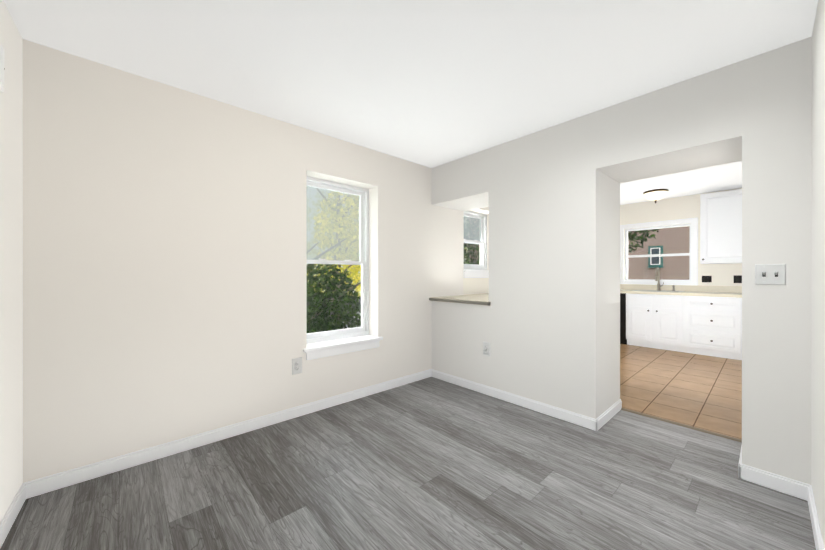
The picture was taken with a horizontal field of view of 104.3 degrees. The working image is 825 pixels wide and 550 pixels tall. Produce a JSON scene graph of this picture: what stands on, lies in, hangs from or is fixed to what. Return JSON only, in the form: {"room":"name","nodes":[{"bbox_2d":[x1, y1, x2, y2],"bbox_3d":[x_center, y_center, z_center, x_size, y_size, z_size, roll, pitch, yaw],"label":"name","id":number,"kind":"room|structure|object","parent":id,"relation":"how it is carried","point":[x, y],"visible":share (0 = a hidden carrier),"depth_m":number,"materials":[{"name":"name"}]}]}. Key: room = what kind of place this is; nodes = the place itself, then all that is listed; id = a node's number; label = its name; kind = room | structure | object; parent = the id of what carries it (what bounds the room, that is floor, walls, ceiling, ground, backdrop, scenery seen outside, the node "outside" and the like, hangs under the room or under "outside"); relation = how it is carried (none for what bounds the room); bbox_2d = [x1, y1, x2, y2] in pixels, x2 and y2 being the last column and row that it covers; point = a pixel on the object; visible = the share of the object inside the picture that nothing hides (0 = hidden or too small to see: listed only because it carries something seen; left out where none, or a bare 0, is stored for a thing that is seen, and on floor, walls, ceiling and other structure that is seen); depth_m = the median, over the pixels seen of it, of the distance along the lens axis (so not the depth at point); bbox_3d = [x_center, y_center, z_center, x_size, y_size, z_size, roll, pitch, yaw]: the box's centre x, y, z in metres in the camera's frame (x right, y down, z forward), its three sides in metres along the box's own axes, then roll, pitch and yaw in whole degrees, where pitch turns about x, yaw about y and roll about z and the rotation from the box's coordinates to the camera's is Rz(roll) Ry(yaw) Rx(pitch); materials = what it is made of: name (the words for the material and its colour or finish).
{"room":"empty dining room","nodes":[
{"label":"empty dining room","id":0,"kind":"room"},
{"bbox_2d":[0,0,22,522],"bbox_3d":[-1.900,-0.122,1.345,0.229,2.620,0.780,0,0,-42],"label":"wall","id":1,"kind":"structure","parent":0,"point":[11,312],"depth_m":1.44,"materials":[{"name":"white paint"}]},
{"bbox_2d":[0,42,4,91],"bbox_3d":[-1.722,-0.930,1.302,0.025,0.205,0.404,0,0,-42],"label":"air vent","id":2,"kind":"object","parent":1,"relation":"in","point":[2,68],"visible":0.98,"depth_m":1.42,"materials":[{"name":"white plastic"}]},
{"bbox_2d":[0,483,25,547],"bbox_3d":[-1.770,1.145,1.361,0.042,0.086,0.900,0,0,-42],"label":"baseboard","id":3,"kind":"structure","parent":1,"relation":"attached to","point":[11,514],"depth_m":1.52,"materials":[{"name":"white"}]},
{"bbox_2d":[22,38,488,482],"bbox_3d":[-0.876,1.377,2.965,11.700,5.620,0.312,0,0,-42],"label":"wall","id":4,"kind":"structure","parent":0,"point":[164,263],"depth_m":2.15,"materials":[{"name":"white paint"}]},
{"bbox_2d":[25,369,432,498],"bbox_3d":[-0.916,1.144,2.726,3.080,0.086,0.014,0,0,-42],"label":"baseboard","id":5,"kind":"structure","parent":4,"relation":"attached to","point":[57,481],"depth_m":2.19,"materials":[{"name":"white"}]},
{"bbox_2d":[292,357,301,374],"bbox_3d":[-0.965,0.761,2.685,0.086,0.134,0.009,0,0,-42],"label":"electrical outlet","id":6,"kind":"object","parent":4,"relation":"attached to","point":[296,365],"visible":1,"depth_m":2.68,"materials":[{"name":"white plastic"}]},
{"bbox_2d":[307,176,368,343],"bbox_3d":[-0.763,-0.136,3.145,0.750,1.525,0.085,0,0,-42],"label":"dining room window","id":7,"kind":"structure","parent":4,"relation":"in","point":[362,194],"depth_m":3.21,"materials":[{"name":"white plastic"}]},
{"bbox_2d":[303,335,382,359],"bbox_3d":[-0.669,0.677,3.041,0.820,0.100,0.196,0,0,-42],"label":"window sill","id":8,"kind":"structure","parent":4,"relation":"attached to","point":[330,348],"depth_m":2.97,"materials":[{"name":"white"}]},
{"bbox_2d":[464,211,486,269],"bbox_3d":[0.804,-0.482,4.555,0.750,0.835,0.085,0,0,-42],"label":"kitchen window","id":9,"kind":"structure","parent":4,"relation":"in","point":[482,241],"depth_m":4.70,"materials":[{"name":"white plastic"}]},
{"bbox_2d":[464,270,488,277],"bbox_3d":[0.911,-0.015,4.463,0.785,0.100,0.196,0,0,-42],"label":"window sill","id":10,"kind":"structure","parent":4,"relation":"attached to","point":[476,273],"depth_m":4.30,"materials":[{"name":"white"}]},
{"bbox_2d":[0,377,815,549],"bbox_3d":[-0.255,1.219,-0.639,7.800,0.060,6.500,0,0,-42],"label":"floor","id":11,"kind":"structure","parent":0,"point":[431,463],"depth_m":1.76,"materials":[{"name":"grey laminate"}]},
{"bbox_2d":[621,408,741,442],"bbox_3d":[2.101,1.182,2.559,0.042,0.009,0.776,0,0,-42],"label":"threshold","id":12,"kind":"object","parent":11,"relation":"on","point":[690,427],"depth_m":2.51,"materials":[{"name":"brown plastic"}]},
{"bbox_2d":[3,0,817,167],"bbox_3d":[-0.366,-1.341,-0.741,7.500,0.180,6.500,0,0,-42],"label":"ceiling","id":13,"kind":"structure","parent":0,"point":[431,83],"depth_m":1.80,"materials":[{"name":"white paint"}]},
{"bbox_2d":[432,36,811,484],"bbox_3d":[1.382,-0.123,2.922,0.600,2.620,2.796,0,0,-42],"label":"wall","id":14,"kind":"structure","parent":0,"point":[546,324],"depth_m":2.46,"materials":[{"name":"white paint"}]},
{"bbox_2d":[429,293,490,305],"bbox_3d":[1.057,0.281,3.711,1.268,0.041,1.190,0,0,-42],"label":"sill","id":15,"kind":"structure","parent":14,"relation":"on","point":[478,299],"depth_m":3.57,"materials":[{"name":"beige stone"}]},
{"bbox_2d":[483,341,489,355],"bbox_3d":[0.735,0.734,3.187,0.009,0.134,0.086,0,0,-42],"label":"electrical outlet","id":16,"kind":"object","parent":14,"relation":"attached to","point":[486,348],"visible":1,"depth_m":3.18,"materials":[{"name":"white plastic"}]},
{"bbox_2d":[433,370,600,430],"bbox_3d":[0.822,1.144,3.086,0.014,0.086,1.744,0,0,-42],"label":"baseboard","id":17,"kind":"structure","parent":14,"relation":"attached to","point":[578,419],"depth_m":2.86,"materials":[{"name":"white"}]},
{"bbox_2d":[599,399,621,426],"bbox_3d":[1.633,1.144,2.652,0.590,0.086,0.014,0,0,-42],"label":"baseboard","id":18,"kind":"structure","parent":14,"relation":"attached to","point":[615,408],"depth_m":2.66,"materials":[{"name":"white"}]},
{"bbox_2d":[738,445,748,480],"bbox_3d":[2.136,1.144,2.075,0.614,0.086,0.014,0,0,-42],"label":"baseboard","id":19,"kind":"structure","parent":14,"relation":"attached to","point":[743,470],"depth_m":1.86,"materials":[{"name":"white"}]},
{"bbox_2d":[755,264,785,284],"bbox_3d":[1.990,-0.004,1.785,0.019,0.116,0.116,0,0,-42],"label":"switch plate","id":20,"kind":"object","parent":14,"relation":"attached to","point":[770,274],"visible":1,"depth_m":1.79,"materials":[{"name":"white plastic"}]},
{"bbox_2d":[620,344,741,439],"bbox_3d":[3.289,1.214,4.167,3.900,0.063,3.500,0,0,-42],"label":"floor","id":21,"kind":"structure","parent":0,"point":[704,392],"depth_m":3.38,"materials":[{"name":"beige tile"}]},
{"bbox_2d":[620,189,741,359],"bbox_3d":[4.250,-0.027,5.125,0.664,2.424,2.638,0,0,-42],"label":"kitchen cabinets","id":22,"kind":"object","parent":21,"relation":"on","point":[700,320],"visible":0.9,"depth_m":4.65,"materials":[{"name":"white wood"}]},
{"bbox_2d":[620,293,626,344],"bbox_3d":[3.602,0.748,5.843,0.666,0.873,0.627,0,0,-42],"label":"dishwasher","id":23,"kind":"object","parent":22,"relation":"in","point":[623,296],"depth_m":5.44,"materials":[{"name":"black metal"}]},
{"bbox_2d":[633,267,683,291],"bbox_3d":[4.088,0.153,5.343,0.460,0.574,0.620,0,0,-42],"label":"sink","id":24,"kind":"object","parent":22,"relation":"in","point":[656,277],"depth_m":5.44,"materials":[{"name":"silver metal"}]},
{"bbox_2d":[620,284,741,297],"bbox_3d":[4.257,0.240,5.132,0.646,0.140,2.640,0,0,-42],"label":"countertop","id":25,"kind":"structure","parent":22,"relation":"on","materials":[{"name":"beige stone"}]},
{"bbox_2d":[620,188,741,285],"bbox_3d":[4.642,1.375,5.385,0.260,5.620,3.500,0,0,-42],"label":"wall","id":26,"kind":"structure","parent":0,"point":[677,208],"depth_m":5.35,"materials":[{"name":"beige paint"}]},
{"bbox_2d":[620,218,697,284],"bbox_3d":[4.299,-0.370,5.654,0.148,1.120,1.110,0,0,-42],"label":"kitchen window","id":27,"kind":"structure","parent":26,"relation":"in","point":[689,254],"depth_m":5.56,"materials":[{"name":"white plastic"}]},
{"bbox_2d":[702,276,711,281],"bbox_3d":[4.696,0.065,5.123,0.009,0.105,0.116,0,0,-42],"label":"electrical outlet","id":28,"kind":"object","parent":26,"relation":"attached to","point":[706,278],"visible":1,"depth_m":5.12,"materials":[{"name":"black plastic"}]},
{"bbox_2d":[734,275,741,282],"bbox_3d":[4.930,0.065,4.863,0.009,0.116,0.090,0,0,-42],"label":"electrical outlet","id":29,"kind":"object","parent":26,"relation":"attached to","point":[737,278],"visible":0.98,"depth_m":4.86,"materials":[{"name":"black plastic"}]},
{"bbox_2d":[620,161,741,204],"bbox_3d":[3.078,-1.374,4.176,4.200,0.120,3.800,0,0,-42],"label":"ceiling","id":30,"kind":"structure","parent":0,"point":[714,178],"depth_m":4.61,"materials":[{"name":"white paint"}]},
{"bbox_2d":[643,189,668,203],"bbox_3d":[3.820,-1.217,5.040,0.320,0.196,0.320,0,0,-42],"label":"kitchen ceiling light","id":31,"kind":"object","parent":30,"relation":"attached to","point":[655,195],"visible":1,"depth_m":4.95,"materials":[{"name":"white glass"}]},
{"bbox_2d":[811,0,818,520],"bbox_3d":[2.112,-0.122,1.565,1.332,2.620,0.201,0,0,-42],"label":"wall","id":32,"kind":"structure","parent":0,"point":[818,299],"depth_m":1.54,"materials":[{"name":"white paint"}]},
{"bbox_2d":[801,482,823,549],"bbox_3d":[1.733,1.145,1.368,0.960,0.086,0.014,0,0,-42],"label":"baseboard","id":33,"kind":"structure","parent":32,"relation":"attached to","point":[806,489],"depth_m":1.51,"materials":[{"name":"white"}]},
{"bbox_2d":[819,0,824,549],"bbox_3d":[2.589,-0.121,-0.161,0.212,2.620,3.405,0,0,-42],"label":"wall","id":34,"kind":"structure","parent":0,"point":[821,2],"depth_m":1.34,"materials":[{"name":"white paint"}]},
{"label":"outside","id":35,"kind":"structure","parent":0,"visible":0},
{"bbox_3d":[0.593,4.281,10.825,70.000,0.200,70.000,0,0,-42],"label":"ground","id":36,"kind":"structure","parent":35,"visible":0},
{"bbox_2d":[307,294,360,330],"bbox_3d":[-3.823,2.562,15.729,9.700,3.230,6.600,0,0,-42],"label":"neighbouring house","id":37,"kind":"structure","parent":36,"relation":"on","point":[342,308],"depth_m":13.21,"materials":[{"name":"white"}]},
{"bbox_2d":[307,238,360,333],"bbox_3d":[-2.512,1.592,5.635,3.827,5.189,1.988,0,0,-42],"label":"tree","id":38,"kind":"object","parent":36,"relation":"on","point":[316,316],"depth_m":5.87,"materials":[{"name":"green plant"}]},
{"bbox_2d":[313,188,360,319],"bbox_3d":[-1.898,0.178,11.269,3.765,8.018,3.052,0,0,-42],"label":"tree","id":39,"kind":"object","parent":36,"relation":"on","point":[345,267],"depth_m":10.60,"materials":[{"name":"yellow plant"}]},
{"bbox_2d":[307,187,468,296],"bbox_3d":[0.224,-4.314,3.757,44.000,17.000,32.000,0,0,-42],"label":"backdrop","id":40,"kind":"object","parent":36,"relation":"on","point":[311,221],"depth_m":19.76,"materials":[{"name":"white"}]},
{"bbox_2d":[464,216,478,264],"bbox_3d":[2.299,0.959,11.262,4.096,6.465,3.194,0,0,-42],"label":"tree","id":41,"kind":"object","parent":36,"relation":"on","point":[473,255],"depth_m":10.71,"materials":[{"name":"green plant"}]},
{"bbox_2d":[469,218,689,279],"bbox_3d":[14.596,-1.823,15.355,5.120,12.000,26.000,0,0,-42],"label":"brick building","id":42,"kind":"structure","parent":36,"relation":"on","point":[674,232],"depth_m":14.94,"materials":[{"name":"brown brick"}]},
{"bbox_2d":[628,229,658,252],"bbox_3d":[5.083,0.629,9.423,3.732,7.114,3.920,0,0,-42],"label":"trees","id":43,"kind":"object","parent":36,"relation":"on","point":[641,237],"depth_m":8.36,"materials":[{"name":"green plant"}]}
]}

